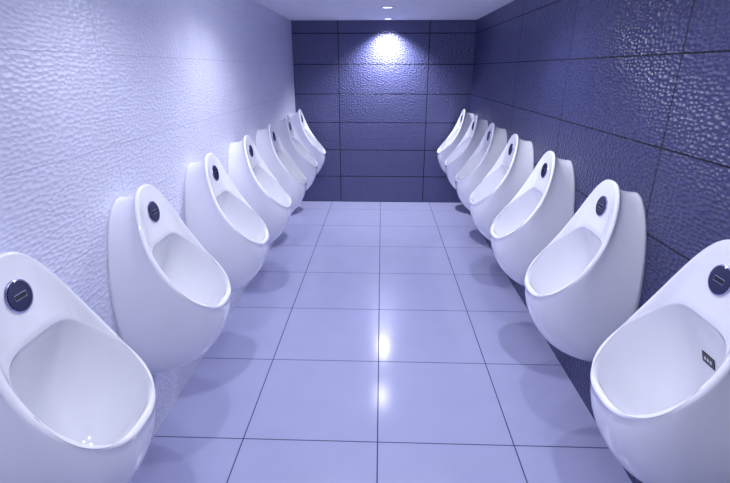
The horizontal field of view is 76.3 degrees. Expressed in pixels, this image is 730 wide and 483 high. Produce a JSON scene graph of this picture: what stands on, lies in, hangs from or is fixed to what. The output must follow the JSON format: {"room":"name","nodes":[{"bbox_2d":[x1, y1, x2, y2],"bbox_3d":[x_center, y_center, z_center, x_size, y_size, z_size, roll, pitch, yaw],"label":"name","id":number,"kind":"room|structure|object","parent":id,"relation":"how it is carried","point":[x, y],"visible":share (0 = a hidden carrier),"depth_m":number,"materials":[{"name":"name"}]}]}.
{"room":"public restroom","nodes":[
{"label":"public restroom","id":0,"kind":"room"},
{"bbox_2d":[0,0,295,440],"bbox_3d":[-0.996,-0.215,2.091,0.120,2.050,7.200,1,20,2],"label":"wall","id":1,"kind":"structure","parent":0,"point":[101,101],"depth_m":1.73,"materials":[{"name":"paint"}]},
{"bbox_2d":[0,252,155,482],"bbox_3d":[-0.781,0.423,1.236,0.380,0.827,0.364,1,20,2],"label":"urinal","id":2,"kind":"object","parent":1,"relation":"attached to","point":[77,403],"visible":1,"depth_m":1.23,"materials":[{"name":"ceramic"}]},
{"bbox_2d":[107,184,230,373],"bbox_3d":[-0.757,0.175,1.904,0.380,0.827,0.364,1,20,2],"label":"urinal","id":3,"kind":"object","parent":1,"relation":"attached to","point":[170,298],"visible":1,"depth_m":1.79,"materials":[{"name":"ceramic"}]},
{"bbox_2d":[184,153,268,292],"bbox_3d":[-0.732,-0.072,2.571,0.380,0.827,0.364,1,20,2],"label":"urinal","id":4,"kind":"object","parent":1,"relation":"attached to","point":[217,215],"visible":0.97,"depth_m":2.44,"materials":[{"name":"ceramic"}]},
{"bbox_2d":[227,135,291,244],"bbox_3d":[-0.708,-0.320,3.238,0.380,0.827,0.364,1,20,2],"label":"urinal","id":5,"kind":"object","parent":1,"relation":"attached to","point":[247,170],"visible":0.82,"depth_m":3.10,"materials":[{"name":"ceramic"}]},
{"bbox_2d":[255,123,306,212],"bbox_3d":[-0.684,-0.567,3.905,0.380,0.827,0.364,1,20,2],"label":"urinal","id":6,"kind":"object","parent":1,"relation":"attached to","point":[268,143],"visible":0.7,"depth_m":3.76,"materials":[{"name":"ceramic"}]},
{"bbox_2d":[275,115,317,189],"bbox_3d":[-0.659,-0.815,4.572,0.380,0.827,0.364,1,20,2],"label":"urinal","id":7,"kind":"object","parent":1,"relation":"attached to","point":[285,129],"visible":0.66,"depth_m":4.43,"materials":[{"name":"ceramic"}]},
{"bbox_2d":[289,109,325,174],"bbox_3d":[-0.635,-1.062,5.239,0.380,0.827,0.364,1,20,2],"label":"urinal","id":8,"kind":"object","parent":1,"relation":"attached to","point":[310,142],"visible":0.57,"depth_m":5.10,"materials":[{"name":"ceramic"}]},
{"bbox_2d":[130,201,631,482],"bbox_3d":[0.076,0.815,2.434,2.265,0.120,7.440,1,20,2],"label":"floor","id":9,"kind":"structure","parent":0,"point":[371,342],"depth_m":2.50,"materials":[{"name":"tile"}]},
{"bbox_2d":[291,20,476,202],"bbox_3d":[0.201,-1.475,5.486,2.265,2.050,0.120,1,20,2],"label":"wall","id":10,"kind":"structure","parent":0,"point":[381,98],"depth_m":5.36,"materials":[{"name":"tile"}]},
{"bbox_2d":[254,0,513,19],"bbox_3d":[0.076,-1.220,1.679,2.265,0.120,7.440,1,20,2],"label":"ceiling","id":11,"kind":"structure","parent":0,"point":[290,9],"depth_m":4.10,"materials":[{"name":"paint"}]},
{"bbox_2d":[380,6,393,8],"bbox_3d":[0.192,-2.011,3.996,0.124,0.008,0.124,1,20,2],"label":"recessed light","id":12,"kind":"object","parent":11,"relation":"in","point":[383,7],"visible":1,"depth_m":3.99,"materials":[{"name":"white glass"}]},
{"bbox_2d":[466,0,729,482],"bbox_3d":[1.148,-0.190,2.022,0.120,2.050,7.200,1,20,2],"label":"wall","id":13,"kind":"structure","parent":0,"point":[635,94],"depth_m":1.91,"materials":[{"name":"tile"}]},
{"bbox_2d":[437,109,473,173],"bbox_3d":[1.013,-1.076,5.277,0.380,0.827,0.364,1,20,2],"label":"urinal","id":14,"kind":"object","parent":13,"relation":"attached to","point":[465,119],"visible":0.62,"depth_m":5.14,"materials":[{"name":"ceramic"}]},
{"bbox_2d":[445,115,487,188],"bbox_3d":[0.989,-0.832,4.618,0.380,0.827,0.364,1,20,2],"label":"urinal","id":15,"kind":"object","parent":13,"relation":"attached to","point":[461,154],"visible":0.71,"depth_m":4.48,"materials":[{"name":"ceramic"}]},
{"bbox_2d":[455,123,506,210],"bbox_3d":[0.965,-0.587,3.959,0.380,0.827,0.364,1,20,2],"label":"urinal","id":16,"kind":"object","parent":13,"relation":"attached to","point":[493,142],"visible":0.66,"depth_m":3.82,"materials":[{"name":"ceramic"}]},
{"bbox_2d":[469,134,533,240],"bbox_3d":[0.941,-0.343,3.300,0.380,0.827,0.364,1,20,2],"label":"urinal","id":17,"kind":"object","parent":13,"relation":"attached to","point":[514,166],"visible":0.7,"depth_m":3.16,"materials":[{"name":"ceramic"}]},
{"bbox_2d":[490,151,574,285],"bbox_3d":[0.917,-0.099,2.642,0.380,0.827,0.364,1,20,2],"label":"urinal","id":18,"kind":"object","parent":13,"relation":"attached to","point":[544,205],"visible":0.91,"depth_m":2.51,"materials":[{"name":"ceramic"}]},
{"bbox_2d":[524,179,646,361],"bbox_3d":[0.893,0.146,1.983,0.380,0.827,0.364,1,20,2],"label":"urinal","id":19,"kind":"object","parent":13,"relation":"attached to","point":[587,282],"visible":0.99,"depth_m":1.86,"materials":[{"name":"ceramic"}]},
{"bbox_2d":[590,239,729,482],"bbox_3d":[0.869,0.390,1.324,0.380,0.827,0.364,1,20,2],"label":"urinal","id":20,"kind":"object","parent":13,"relation":"attached to","point":[660,382],"visible":1,"depth_m":1.30,"materials":[{"name":"ceramic"}]}
]}

